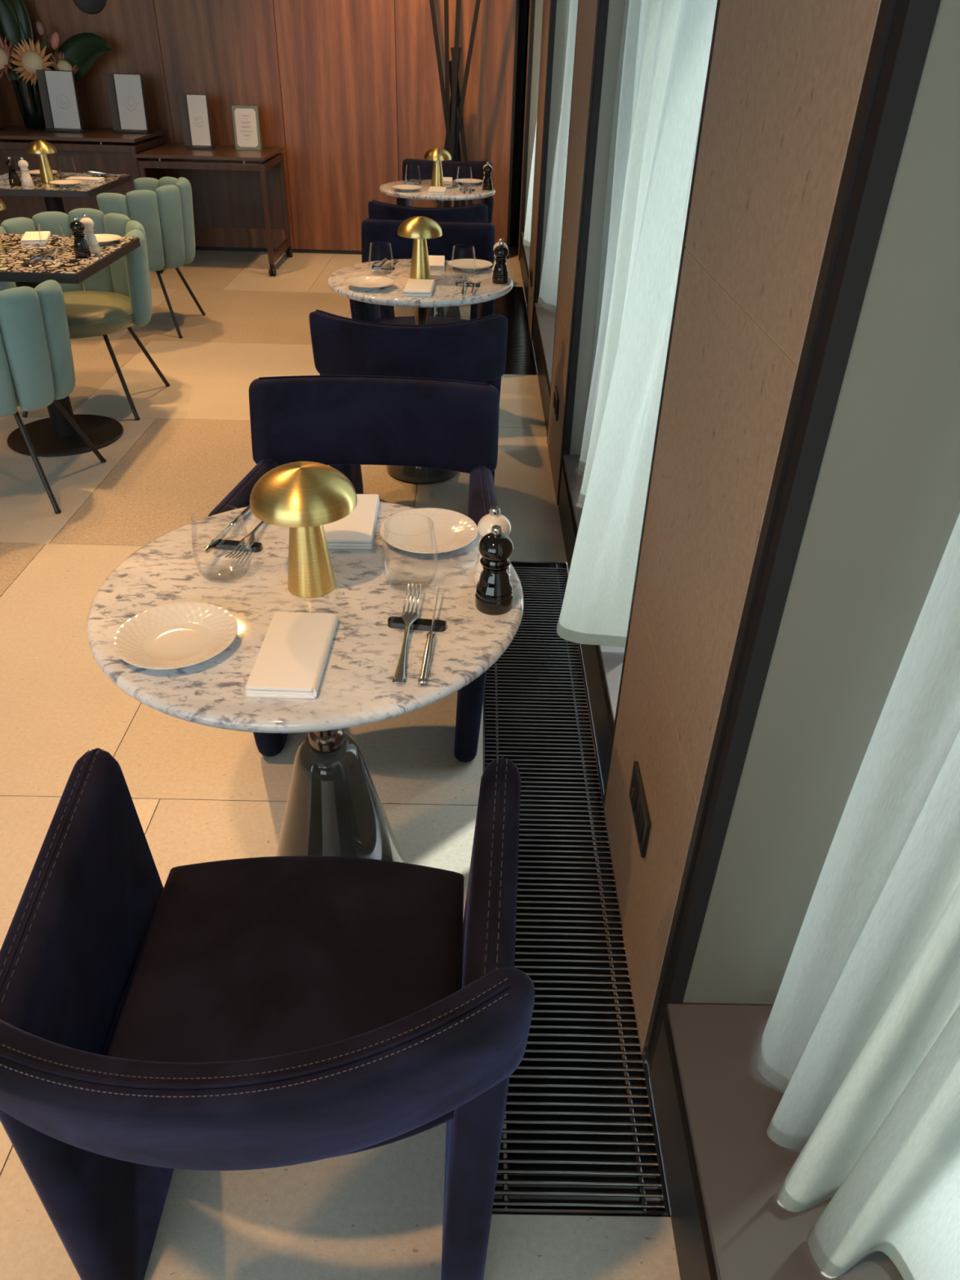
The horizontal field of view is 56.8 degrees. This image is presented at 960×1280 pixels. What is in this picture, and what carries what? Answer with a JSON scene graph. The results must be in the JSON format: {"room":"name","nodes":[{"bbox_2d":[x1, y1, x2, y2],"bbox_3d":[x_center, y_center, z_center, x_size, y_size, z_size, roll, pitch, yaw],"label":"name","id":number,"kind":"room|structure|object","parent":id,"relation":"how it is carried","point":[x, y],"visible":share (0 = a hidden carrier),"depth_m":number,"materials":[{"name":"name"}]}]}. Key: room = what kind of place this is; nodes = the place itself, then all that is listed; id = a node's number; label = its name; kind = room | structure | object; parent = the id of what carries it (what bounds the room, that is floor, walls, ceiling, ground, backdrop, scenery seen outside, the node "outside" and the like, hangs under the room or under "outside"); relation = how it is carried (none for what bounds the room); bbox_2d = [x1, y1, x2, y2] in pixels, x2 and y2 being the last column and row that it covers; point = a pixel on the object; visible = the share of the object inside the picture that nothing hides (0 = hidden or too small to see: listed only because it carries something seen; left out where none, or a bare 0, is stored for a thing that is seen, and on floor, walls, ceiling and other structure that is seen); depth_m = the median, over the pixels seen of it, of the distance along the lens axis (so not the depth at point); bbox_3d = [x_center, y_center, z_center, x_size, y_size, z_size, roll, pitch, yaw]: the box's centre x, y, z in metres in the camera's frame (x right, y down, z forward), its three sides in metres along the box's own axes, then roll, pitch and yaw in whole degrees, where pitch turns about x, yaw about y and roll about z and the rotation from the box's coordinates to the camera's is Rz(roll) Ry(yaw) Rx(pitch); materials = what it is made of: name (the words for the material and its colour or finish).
{"room":"restaurant dining room","nodes":[
{"label":"restaurant dining room","id":0,"kind":"room"},
{"bbox_2d":[0,0,515,250],"bbox_3d":[-3.357,-4.561,6.370,7.223,3.200,0.140,1,34,-1],"label":"wall","id":1,"kind":"structure","parent":0,"point":[349,91],"depth_m":6.57,"materials":[{"name":"brown wood"}]},
{"bbox_2d":[73,0,106,14],"bbox_3d":[-2.767,-4.568,6.264,0.244,0.244,0.022,1,34,-1],"label":"wall plaque","id":2,"kind":"object","parent":1,"relation":"attached to","point":[89,6],"visible":1,"depth_m":6.30,"materials":[{"name":"black metal"}]},
{"bbox_2d":[195,246,361,254],"bbox_3d":[-3.408,-3.219,7.216,7.200,0.028,0.012,1,34,-1],"label":"baseboard","id":3,"kind":"structure","parent":1,"relation":"attached to","point":[204,248],"depth_m":7.23,"materials":[{"name":"black wood"}]},
{"bbox_2d":[0,246,680,1279],"bbox_3d":[-3.079,-0.264,3.040,7.900,0.140,11.300,1,34,-1],"label":"floor","id":4,"kind":"structure","parent":0,"point":[199,793],"depth_m":2.25,"materials":[{"name":"beige tile"}]},
{"bbox_2d":[0,280,106,514],"bbox_3d":[-1.810,-0.931,3.244,0.685,0.797,0.645,1,34,-1],"label":"tub chair","id":5,"kind":"object","parent":4,"relation":"on","point":[37,367],"visible":1,"depth_m":3.06,"materials":[{"name":"green fabric"}]},
{"bbox_2d":[0,331,17,417],"bbox_3d":[-1.661,-0.940,2.952,0.159,0.428,0.096,-16,38,-24],"label":"cushion","id":6,"kind":"object","parent":5,"relation":"on","point":[8,361],"depth_m":3.01,"materials":[{"name":"green fabric"}]},
{"bbox_2d":[0,286,54,411],"bbox_3d":[-1.553,-0.992,3.043,0.096,0.416,0.157,20,38,25],"label":"cushion","id":7,"kind":"object","parent":5,"relation":"on","point":[27,323],"depth_m":3.02,"materials":[{"name":"green fabric"}]},
{"bbox_2d":[34,280,75,399],"bbox_3d":[-1.512,-1.066,3.165,0.096,0.404,0.156,1,34,-1],"label":"cushion","id":8,"kind":"object","parent":5,"relation":"on","point":[49,292],"depth_m":3.12,"materials":[{"name":"green fabric"}]},
{"bbox_2d":[0,171,131,213],"bbox_3d":[-2.469,-2.310,5.276,0.700,0.757,0.700,1,34,-1],"label":"table","id":9,"kind":"object","parent":4,"relation":"on","point":[53,194],"visible":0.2,"depth_m":4.92,"materials":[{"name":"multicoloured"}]},
{"bbox_2d":[4,156,21,186],"bbox_3d":[-2.551,-2.558,4.839,0.059,0.140,0.059,1,34,-1],"label":"pepper mill","id":10,"kind":"object","parent":9,"relation":"on","point":[14,180],"visible":1,"depth_m":4.83,"materials":[{"name":"black paint"}]},
{"bbox_2d":[17,156,33,186],"bbox_3d":[-2.483,-2.556,4.840,0.059,0.140,0.059,1,34,-1],"label":"salt mill","id":11,"kind":"object","parent":9,"relation":"on","point":[26,179],"visible":1,"depth_m":4.83,"materials":[{"name":"beige paint"}]},
{"bbox_2d":[25,140,57,182],"bbox_3d":[-2.440,-2.678,4.962,0.161,0.205,0.161,1,34,-1],"label":"table lamp","id":12,"kind":"object","parent":9,"relation":"on","point":[41,148],"visible":0.97,"depth_m":4.93,"materials":[{"name":"gold metal"}]},
{"bbox_2d":[48,179,83,186],"bbox_3d":[-2.288,-2.525,4.909,0.173,0.020,0.173,18,38,23],"label":"plate","id":13,"kind":"object","parent":9,"relation":"on","point":[64,183],"visible":1,"depth_m":4.93,"materials":[{"name":"white ceramic"}]},
{"bbox_2d":[65,176,104,182],"bbox_3d":[-2.257,-2.631,5.067,0.192,0.017,0.096,1,34,-1],"label":"napkin","id":14,"kind":"object","parent":9,"relation":"on","point":[91,180],"visible":0.86,"depth_m":5.04,"materials":[{"name":"white fabric"}]},
{"bbox_2d":[0,233,140,457],"bbox_3d":[-1.809,-1.211,3.690,0.700,0.757,0.700,1,34,-1],"label":"table","id":15,"kind":"object","parent":4,"relation":"on","point":[53,436],"visible":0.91,"depth_m":3.68,"materials":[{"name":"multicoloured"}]},
{"bbox_2d":[0,199,5,251],"bbox_3d":[-1.907,-1.616,3.426,0.161,0.205,0.161,1,34,-1],"label":"table lamp","id":16,"kind":"object","parent":15,"relation":"on","point":[2,206],"visible":1,"depth_m":3.41,"materials":[{"name":"gold metal"}]},
{"bbox_2d":[20,231,50,244],"bbox_3d":[-1.833,-1.661,3.662,0.096,0.017,0.192,-9,36,-15],"label":"napkin","id":17,"kind":"object","parent":15,"relation":"on","point":[40,237],"visible":1,"depth_m":3.62,"materials":[{"name":"white fabric"}]},
{"bbox_2d":[18,247,53,266],"bbox_3d":[-1.673,-1.445,3.345,0.025,0.023,0.234,4,34,4],"label":"fork","id":18,"kind":"object","parent":15,"relation":"on","point":[45,252],"visible":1,"depth_m":3.35,"materials":[{"name":"silver metal"}]},
{"bbox_2d":[27,248,58,266],"bbox_3d":[-1.639,-1.440,3.337,0.013,0.025,0.228,5,34,4],"label":"knife","id":19,"kind":"object","parent":15,"relation":"on","point":[54,251],"visible":1,"depth_m":3.35,"materials":[{"name":"silver metal"}]},
{"bbox_2d":[69,217,91,257],"bbox_3d":[-1.530,-1.538,3.387,0.059,0.140,0.059,1,34,-1],"label":"pepper mill","id":20,"kind":"object","parent":15,"relation":"on","point":[82,250],"visible":1,"depth_m":3.38,"materials":[{"name":"black paint"}]},
{"bbox_2d":[80,213,100,253],"bbox_3d":[-1.525,-1.586,3.457,0.059,0.140,0.059,1,34,-1],"label":"salt mill","id":21,"kind":"object","parent":15,"relation":"on","point":[88,223],"visible":0.78,"depth_m":3.45,"materials":[{"name":"beige paint"}]},
{"bbox_2d":[93,234,120,244],"bbox_3d":[-1.564,-1.641,3.644,0.173,0.020,0.173,-18,39,-26],"label":"plate","id":22,"kind":"object","parent":15,"relation":"on","point":[102,239],"visible":0.55,"depth_m":3.68,"materials":[{"name":"white ceramic"}]},
{"bbox_2d":[0,208,169,420],"bbox_3d":[-1.824,-1.492,4.068,0.685,0.797,0.645,1,34,-1],"label":"tub chair","id":23,"kind":"object","parent":4,"relation":"on","point":[117,297],"visible":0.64,"depth_m":4.00,"materials":[{"name":"green fabric"}]},
{"bbox_2d":[0,226,16,291],"bbox_3d":[-2.114,-1.628,3.963,0.096,0.404,0.156,1,34,-1],"label":"cushion","id":24,"kind":"object","parent":23,"relation":"on","point":[3,229],"depth_m":3.93,"materials":[{"name":"green fabric"}]},
{"bbox_2d":[0,217,36,234],"bbox_3d":[-2.073,-1.712,4.078,0.096,0.416,0.157,20,38,25],"label":"cushion","id":25,"kind":"object","parent":23,"relation":"on","point":[18,225],"depth_m":3.97,"materials":[{"name":"green fabric"}]},
{"bbox_2d":[31,211,84,292],"bbox_3d":[-1.965,-1.774,4.162,0.159,0.428,0.096,-16,38,-24],"label":"cushion","id":26,"kind":"object","parent":23,"relation":"on","point":[58,223],"depth_m":4.06,"materials":[{"name":"green fabric"}]},
{"bbox_2d":[68,208,114,292],"bbox_3d":[-1.818,-1.797,4.192,0.160,0.440,0.096,1,34,-1],"label":"cushion","id":27,"kind":"object","parent":23,"relation":"on","point":[104,280],"depth_m":4.18,"materials":[{"name":"green fabric"}]},
{"bbox_2d":[103,213,130,297],"bbox_3d":[-1.672,-1.767,4.165,0.159,0.428,0.096,19,38,23],"label":"cushion","id":28,"kind":"object","parent":23,"relation":"on","point":[116,224],"depth_m":4.13,"materials":[{"name":"green fabric"}]},
{"bbox_2d":[124,229,151,327],"bbox_3d":[-1.525,-1.615,3.970,0.096,0.404,0.156,1,34,-1],"label":"cushion","id":29,"kind":"object","parent":23,"relation":"on","point":[139,309],"depth_m":3.94,"materials":[{"name":"green fabric"}]},
{"bbox_2d":[125,220,151,302],"bbox_3d":[-1.565,-1.701,4.084,0.096,0.416,0.157,-18,39,-26],"label":"cushion","id":30,"kind":"object","parent":23,"relation":"on","point":[131,225],"depth_m":3.97,"materials":[{"name":"green fabric"}]},
{"bbox_2d":[0,124,170,226],"bbox_3d":[-3.117,-3.302,6.615,1.473,0.856,0.757,1,34,-1],"label":"console","id":31,"kind":"object","parent":4,"relation":"on","point":[95,149],"visible":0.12,"depth_m":6.19,"materials":[{"name":"brown wood"}]},
{"bbox_2d":[0,0,111,128],"bbox_3d":[-3.127,-4.144,6.307,1.071,0.881,0.358,1,34,-1],"label":"flower vase","id":32,"kind":"object","parent":31,"relation":"on","point":[20,58],"visible":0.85,"depth_m":6.28,"materials":[{"name":"green glass"}]},
{"bbox_2d":[35,70,88,133],"bbox_3d":[-2.979,-3.813,6.282,0.280,0.370,0.144,3,34,2],"label":"menu stand","id":33,"kind":"object","parent":31,"relation":"on","point":[57,88],"visible":1,"depth_m":6.31,"materials":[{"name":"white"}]},
{"bbox_2d":[105,73,153,133],"bbox_3d":[-2.525,-3.837,6.347,0.275,0.360,0.143,3,34,2],"label":"menu stand","id":34,"kind":"object","parent":31,"relation":"on","point":[126,94],"visible":1,"depth_m":6.38,"materials":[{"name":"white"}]},
{"bbox_2d":[96,176,205,338],"bbox_3d":[-1.956,-2.241,5.161,0.645,0.797,0.685,1,34,-1],"label":"tub chair","id":35,"kind":"object","parent":4,"relation":"on","point":[163,206],"visible":0.72,"depth_m":4.90,"materials":[{"name":"green fabric"}]},
{"bbox_2d":[96,192,130,219],"bbox_3d":[-1.965,-2.211,4.825,0.156,0.404,0.096,1,34,-1],"label":"cushion","id":36,"kind":"object","parent":35,"relation":"on","point":[108,202],"depth_m":4.71,"materials":[{"name":"green fabric"}]},
{"bbox_2d":[125,190,164,271],"bbox_3d":[-1.822,-2.235,4.857,0.157,0.416,0.096,-18,39,-26],"label":"cushion","id":37,"kind":"object","parent":35,"relation":"on","point":[145,207],"depth_m":4.80,"materials":[{"name":"green fabric"}]},
{"bbox_2d":[133,177,159,191],"bbox_3d":[-1.963,-2.542,5.312,0.156,0.404,0.096,1,34,-1],"label":"cushion","id":38,"kind":"object","parent":35,"relation":"on","point":[144,183],"depth_m":5.20,"materials":[{"name":"green fabric"}]},
{"bbox_2d":[159,176,177,186],"bbox_3d":[-1.820,-2.521,5.277,0.157,0.416,0.096,20,38,25],"label":"cushion","id":39,"kind":"object","parent":35,"relation":"on","point":[166,180],"depth_m":5.16,"materials":[{"name":"green fabric"}]},
{"bbox_2d":[155,184,185,268],"bbox_3d":[-1.717,-2.298,4.944,0.096,0.428,0.159,19,38,23],"label":"cushion","id":40,"kind":"object","parent":35,"relation":"on","point":[171,198],"depth_m":4.91,"materials":[{"name":"green fabric"}]},
{"bbox_2d":[175,178,195,264],"bbox_3d":[-1.678,-2.385,5.062,0.096,0.440,0.160,1,34,-1],"label":"cushion","id":41,"kind":"object","parent":35,"relation":"on","point":[184,186],"depth_m":5.01,"materials":[{"name":"green fabric"}]},
{"bbox_2d":[176,177,195,237],"bbox_3d":[-1.716,-2.463,5.186,0.096,0.428,0.159,-16,38,-24],"label":"cushion","id":42,"kind":"object","parent":35,"relation":"on","point":[180,178],"depth_m":5.09,"materials":[{"name":"green fabric"}]},
{"bbox_2d":[135,143,293,275],"bbox_3d":[-1.929,-3.200,6.592,0.873,0.772,0.742,1,34,-1],"label":"console","id":43,"kind":"object","parent":4,"relation":"on","point":[231,187],"visible":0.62,"depth_m":6.77,"materials":[{"name":"brown wood"}]},
{"bbox_2d":[178,93,215,150],"bbox_3d":[-2.035,-3.711,6.355,0.207,0.334,0.140,0,34,-3],"label":"menu stand","id":44,"kind":"object","parent":43,"relation":"on","point":[194,112],"visible":1,"depth_m":6.38,"materials":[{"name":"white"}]},
{"bbox_2d":[231,105,262,150],"bbox_3d":[-1.688,-3.708,6.421,0.182,0.273,0.058,0,34,-2],"label":"tent card","id":45,"kind":"object","parent":43,"relation":"on","point":[246,129],"visible":1,"depth_m":6.41,"materials":[{"name":"grey paper"}]},
{"bbox_2d":[0,747,534,1279],"bbox_3d":[-0.257,0.516,1.177,0.630,0.809,0.629,1,34,-1],"label":"armchair","id":46,"kind":"object","parent":4,"relation":"on","point":[255,1013],"visible":1,"depth_m":1.12,"materials":[{"name":"blue fabric"}]},
{"bbox_2d":[87,501,523,862],"bbox_3d":[-0.281,0.227,1.647,0.685,0.757,0.685,-18,39,-26],"label":"marble table","id":47,"kind":"object","parent":4,"relation":"on","point":[334,806],"visible":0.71,"depth_m":1.40,"materials":[{"name":"white stone"}]},
{"bbox_2d":[112,601,238,669],"bbox_3d":[-0.438,-0.002,1.286,0.173,0.020,0.173,-10,36,-16],"label":"plate","id":48,"kind":"object","parent":47,"relation":"on","point":[175,635],"visible":1,"depth_m":1.29,"materials":[{"name":"white ceramic"}]},
{"bbox_2d":[204,505,250,553],"bbox_3d":[-0.442,-0.203,1.575,0.013,0.025,0.228,6,34,6],"label":"knife","id":49,"kind":"object","parent":47,"relation":"on","point":[220,537],"visible":0.81,"depth_m":1.55,"materials":[{"name":"silver metal"}]},
{"bbox_2d":[210,539,262,552],"bbox_3d":[-0.420,-0.164,1.533,0.088,0.010,0.021,5,34,5],"label":"cutlery rest","id":50,"kind":"object","parent":47,"relation":"on","point":[226,544],"visible":0.64,"depth_m":1.53,"materials":[{"name":"black paint"}]},
{"bbox_2d":[224,520,265,559],"bbox_3d":[-0.396,-0.190,1.560,0.025,0.023,0.234,5,34,5],"label":"fork","id":51,"kind":"object","parent":47,"relation":"on","point":[249,540],"visible":0.81,"depth_m":1.52,"materials":[{"name":"silver metal"}]},
{"bbox_2d":[245,611,338,698],"bbox_3d":[-0.265,0.018,1.267,0.096,0.017,0.192,2,34,0],"label":"napkin","id":52,"kind":"object","parent":47,"relation":"on","point":[291,661],"visible":1,"depth_m":1.24,"materials":[{"name":"white fabric"}]},
{"bbox_2d":[249,461,357,598],"bbox_3d":[-0.270,-0.172,1.379,0.161,0.205,0.161,-9,36,-15],"label":"table lamp","id":53,"kind":"object","parent":47,"relation":"on","point":[303,497],"visible":1,"depth_m":1.31,"materials":[{"name":"gold metal"}]},
{"bbox_2d":[323,493,379,549],"bbox_3d":[-0.238,-0.219,1.616,0.096,0.017,0.192,0,34,-2],"label":"napkin","id":54,"kind":"object","parent":47,"relation":"on","point":[356,531],"visible":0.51,"depth_m":1.57,"materials":[{"name":"white fabric"}]},
{"bbox_2d":[391,583,421,684],"bbox_3d":[-0.108,-0.014,1.314,0.025,0.023,0.234,2,34,1],"label":"fork","id":55,"kind":"object","parent":47,"relation":"on","point":[408,618],"visible":1,"depth_m":1.31,"materials":[{"name":"silver metal"}]},
{"bbox_2d":[387,616,446,631],"bbox_3d":[-0.095,-0.025,1.343,0.088,0.010,0.021,5,34,4],"label":"cutlery rest","id":56,"kind":"object","parent":47,"relation":"on","point":[393,622],"visible":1,"depth_m":1.34,"materials":[{"name":"black paint"}]},
{"bbox_2d":[379,507,477,553],"bbox_3d":[-0.090,-0.188,1.575,0.173,0.020,0.173,0,34,-2],"label":"plate","id":57,"kind":"object","parent":47,"relation":"on","point":[423,530],"visible":1,"depth_m":1.59,"materials":[{"name":"white ceramic"}]},
{"bbox_2d":[417,587,439,684],"bbox_3d":[-0.072,-0.012,1.311,0.013,0.025,0.228,3,34,2],"label":"knife","id":58,"kind":"object","parent":47,"relation":"on","point":[423,679],"visible":1,"depth_m":1.27,"materials":[{"name":"silver metal"}]},
{"bbox_2d":[474,506,511,586],"bbox_3d":[0.022,-0.149,1.416,0.059,0.140,0.059,-5,35,-10],"label":"salt mill","id":59,"kind":"object","parent":47,"relation":"on","point":[485,524],"visible":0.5,"depth_m":1.38,"materials":[{"name":"white ceramic"}]},
{"bbox_2d":[475,524,513,615],"bbox_3d":[0.023,-0.112,1.362,0.059,0.140,0.059,-5,35,-10],"label":"pepper mill","id":60,"kind":"object","parent":47,"relation":"on","point":[494,590],"visible":1,"depth_m":1.35,"materials":[{"name":"black paint"}]},
{"bbox_2d":[207,375,499,762],"bbox_3d":[-0.270,-0.173,2.187,0.630,0.809,0.629,2,34,0],"label":"armchair","id":61,"kind":"object","parent":4,"relation":"on","point":[439,424],"visible":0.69,"depth_m":2.18,"materials":[{"name":"blue fabric"}]},
{"bbox_2d":[309,309,507,493],"bbox_3d":[-0.232,-0.770,3.065,0.630,0.809,0.629,1,34,-2],"label":"armchair","id":62,"kind":"object","parent":4,"relation":"on","point":[474,350],"visible":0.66,"depth_m":2.67,"materials":[{"name":"blue fabric"}]},
{"bbox_2d":[327,258,513,484],"bbox_3d":[-0.229,-1.025,3.488,0.685,0.757,0.685,-7,35,-12],"label":"marble table","id":63,"kind":"object","parent":4,"relation":"on","point":[445,293],"visible":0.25,"depth_m":3.23,"materials":[{"name":"white stone"}]},
{"bbox_2d":[345,275,395,289],"bbox_3d":[-0.386,-1.254,3.127,0.173,0.020,0.173,-10,36,-16],"label":"plate","id":64,"kind":"object","parent":63,"relation":"on","point":[366,282],"visible":1,"depth_m":3.15,"materials":[{"name":"white ceramic"}]},
{"bbox_2d":[403,279,435,297],"bbox_3d":[-0.213,-1.234,3.108,0.096,0.017,0.192,2,34,0],"label":"napkin","id":65,"kind":"object","parent":63,"relation":"on","point":[414,287],"visible":1,"depth_m":3.07,"materials":[{"name":"white fabric"}]},
{"bbox_2d":[397,216,442,279],"bbox_3d":[-0.217,-1.425,3.220,0.161,0.205,0.161,-9,36,-15],"label":"table lamp","id":66,"kind":"object","parent":63,"relation":"on","point":[420,228],"visible":0.99,"depth_m":3.16,"materials":[{"name":"gold metal"}]},
{"bbox_2d":[428,255,444,270],"bbox_3d":[-0.186,-1.471,3.457,0.096,0.017,0.192,0,34,-2],"label":"napkin","id":67,"kind":"object","parent":63,"relation":"on","point":[436,262],"visible":0.54,"depth_m":3.42,"materials":[{"name":"white fabric"}]},
{"bbox_2d":[459,273,468,295],"bbox_3d":[-0.056,-1.267,3.156,0.025,0.023,0.234,2,34,1],"label":"fork","id":68,"kind":"object","parent":63,"relation":"on","point":[463,291],"visible":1,"depth_m":3.15,"materials":[{"name":"silver metal"}]},
{"bbox_2d":[455,281,479,287],"bbox_3d":[-0.043,-1.277,3.185,0.088,0.010,0.021,5,34,4],"label":"cutlery rest","id":69,"kind":"object","parent":63,"relation":"on","point":[457,283],"visible":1,"depth_m":3.18,"materials":[{"name":"black paint"}]},
{"bbox_2d":[447,258,492,271],"bbox_3d":[-0.038,-1.440,3.416,0.173,0.020,0.173,-24,42,-32],"label":"plate","id":70,"kind":"object","parent":63,"relation":"on","point":[468,264],"visible":1,"depth_m":3.44,"materials":[{"name":"white ceramic"}]},
{"bbox_2d":[491,237,507,278],"bbox_3d":[0.074,-1.401,3.257,0.059,0.140,0.059,-5,35,-10],"label":"salt mill","id":71,"kind":"object","parent":63,"relation":"on","point":[500,239],"visible":0.27,"depth_m":3.23,"materials":[{"name":"beige paint"}]},
{"bbox_2d":[492,241,508,284],"bbox_3d":[0.075,-1.364,3.203,0.059,0.140,0.059,-5,35,-10],"label":"pepper mill","id":72,"kind":"object","parent":63,"relation":"on","point":[500,273],"visible":1,"depth_m":3.19,"materials":[{"name":"black paint"}]},
{"bbox_2d":[349,218,495,383],"bbox_3d":[-0.241,-1.436,4.043,0.630,0.809,0.629,2,34,0],"label":"armchair","id":73,"kind":"object","parent":4,"relation":"on","point":[380,240],"visible":0.41,"depth_m":4.03,"materials":[{"name":"blue fabric"}]},
{"bbox_2d":[368,200,488,319],"bbox_3d":[-0.274,-1.978,4.838,0.630,0.809,0.629,1,34,-1],"label":"armchair","id":74,"kind":"object","parent":4,"relation":"on","point":[478,212],"visible":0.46,"depth_m":4.41,"materials":[{"name":"blue fabric"}]},
{"bbox_2d":[379,179,495,319],"bbox_3d":[-0.259,-2.355,5.439,0.685,0.757,0.685,-22,41,-31],"label":"marble table","id":75,"kind":"object","parent":4,"relation":"on","point":[452,193],"visible":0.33,"depth_m":5.15,"materials":[{"name":"white stone"}]},
{"bbox_2d":[391,184,422,191],"bbox_3d":[-0.417,-2.583,5.078,0.173,0.020,0.173,6,34,6],"label":"plate","id":76,"kind":"object","parent":75,"relation":"on","point":[406,188],"visible":1,"depth_m":5.11,"materials":[{"name":"white ceramic"}]},
{"bbox_2d":[427,186,446,194],"bbox_3d":[-0.243,-2.564,5.059,0.096,0.017,0.192,2,34,0],"label":"napkin","id":77,"kind":"object","parent":75,"relation":"on","point":[433,189],"visible":1,"depth_m":5.00,"materials":[{"name":"white fabric"}]},
{"bbox_2d":[423,147,451,186],"bbox_3d":[-0.248,-2.754,5.172,0.161,0.205,0.161,-9,36,-15],"label":"table lamp","id":78,"kind":"object","parent":75,"relation":"on","point":[437,155],"visible":0.97,"depth_m":5.12,"materials":[{"name":"gold metal"}]},
{"bbox_2d":[454,178,482,185],"bbox_3d":[-0.069,-2.770,5.367,0.173,0.020,0.173,-24,42,-32],"label":"plate","id":79,"kind":"object","parent":75,"relation":"on","point":[464,181],"visible":0.97,"depth_m":5.39,"materials":[{"name":"white ceramic"}]},
{"bbox_2d":[482,163,492,190],"bbox_3d":[0.045,-2.694,5.154,0.059,0.140,0.059,-5,35,-10],"label":"pepper mill","id":80,"kind":"object","parent":75,"relation":"on","point":[486,184],"visible":1,"depth_m":5.15,"materials":[{"name":"black paint"}]},
{"bbox_2d":[395,158,493,222],"bbox_3d":[-0.226,-2.769,6.002,0.630,0.809,0.629,1,34,-1],"label":"armchair","id":81,"kind":"object","parent":4,"relation":"on","point":[417,169],"visible":0.27,"depth_m":5.98,"materials":[{"name":"blue fabric"}]},
{"bbox_2d":[429,0,480,207],"bbox_3d":[-0.189,-3.818,6.354,0.419,2.155,0.419,27,42,32],"label":"decorative branches","id":82,"kind":"object","parent":4,"relation":"on","point":[453,124],"visible":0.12,"depth_m":6.25,"materials":[{"name":"black wood"}]},
{"bbox_2d":[493,286,537,375],"bbox_3d":[0.166,-1.989,5.620,0.287,0.030,2.030,1,34,-1],"label":"floor vent","id":83,"kind":"object","parent":4,"relation":"in","point":[520,360],"visible":0.52,"depth_m":5.43,"materials":[{"name":"black metal"}]},
{"bbox_2d":[483,561,668,1217],"bbox_3d":[0.151,0.320,2.229,0.287,0.030,2.054,1,34,-1],"label":"floor vent","id":84,"kind":"object","parent":4,"relation":"in","point":[570,939],"visible":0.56,"depth_m":1.78,"materials":[{"name":"black metal"}]},
{"bbox_2d":[509,0,529,247],"bbox_3d":[0.582,-4.741,6.811,0.700,3.200,0.100,1,34,-1],"label":"wall","id":85,"kind":"structure","parent":0,"point":[522,14],"depth_m":7.13,"materials":[{"name":"black"}]},
{"bbox_2d":[506,0,519,258],"bbox_3d":[0.266,-4.580,6.559,0.020,3.200,0.500,1,34,-1],"label":"trim","id":86,"kind":"structure","parent":85,"relation":"attached to","point":[517,1],"depth_m":6.71,"materials":[{"name":"black metal"}]},
{"bbox_2d":[516,0,959,1075],"bbox_3d":[0.574,-1.551,2.126,0.476,3.200,11.264,1,34,-1],"label":"wall","id":87,"kind":"structure","parent":0,"point":[802,512],"depth_m":1.08,"materials":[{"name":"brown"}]},
{"bbox_2d":[519,231,529,307],"bbox_3d":[0.555,-2.695,6.450,0.470,0.222,1.593,1,34,-1],"label":"window sill","id":88,"kind":"structure","parent":87,"relation":"attached to","point":[524,261],"depth_m":6.40,"materials":[{"name":"black"}]},
{"bbox_2d":[532,302,555,435],"bbox_3d":[0.546,-1.420,4.578,0.470,0.222,1.593,1,34,-1],"label":"window sill","id":89,"kind":"structure","parent":87,"relation":"attached to","point":[544,321],"depth_m":4.59,"materials":[{"name":"black"}]},
{"bbox_2d":[552,386,559,420],"bbox_3d":[0.301,-0.943,3.530,0.013,0.086,0.164,1,34,-1],"label":"wall socket","id":90,"kind":"object","parent":87,"relation":"attached to","point":[556,398],"visible":1,"depth_m":3.48,"materials":[{"name":"black"}]},
{"bbox_2d":[558,454,625,793],"bbox_3d":[0.538,-0.145,2.706,0.470,0.222,1.593,1,34,-1],"label":"window sill","id":91,"kind":"structure","parent":87,"relation":"attached to","point":[602,664],"depth_m":2.31,"materials":[{"name":"black"}]},
{"bbox_2d":[628,760,651,857],"bbox_3d":[0.293,0.311,1.644,0.013,0.086,0.164,1,34,-1],"label":"wall socket","id":92,"kind":"object","parent":87,"relation":"attached to","point":[640,811],"visible":1,"depth_m":1.62,"materials":[{"name":"black plastic"}]},
{"bbox_2d":[648,1003,903,1279],"bbox_3d":[0.530,1.129,0.834,0.470,0.222,1.593,1,34,-1],"label":"window sill","id":93,"kind":"structure","parent":87,"relation":"attached to","point":[714,1109],"depth_m":1.26,"materials":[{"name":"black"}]},
{"bbox_3d":[-2.845,-3.032,1.215,8.200,0.100,11.400,1,34,-1],"label":"ceiling","id":94,"kind":"structure","parent":0,"visible":0},
{"bbox_2d":[523,120,537,246],"bbox_3d":[0.443,-4.002,5.567,0.180,2.930,1.559,1,34,-1],"label":"curtain","id":95,"kind":"object","parent":94,"relation":"hanging from","point":[526,240],"visible":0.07,"depth_m":6.41,"materials":[{"name":"fabric"}]},
{"bbox_2d":[537,0,577,312],"bbox_3d":[0.449,-2.725,3.693,0.163,2.930,1.575,1,34,-1],"label":"curtain","id":96,"kind":"object","parent":94,"relation":"hanging from","point":[548,295],"visible":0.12,"depth_m":4.71,"materials":[{"name":"fabric"}]},
{"bbox_2d":[556,0,717,647],"bbox_3d":[0.410,-1.469,1.841,0.352,2.924,1.514,1,34,-1],"label":"curtain","id":97,"kind":"object","parent":94,"relation":"hanging from","point":[665,45],"visible":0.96,"depth_m":2.00,"materials":[{"name":"fabric"}]},
{"bbox_2d":[756,512,959,1279],"bbox_3d":[0.515,-0.184,-0.033,0.149,2.934,1.516,1,34,-1],"label":"curtain","id":98,"kind":"object","parent":94,"relation":"hanging from","point":[860,1038],"visible":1,"depth_m":1.01,"materials":[{"name":"fabric"}]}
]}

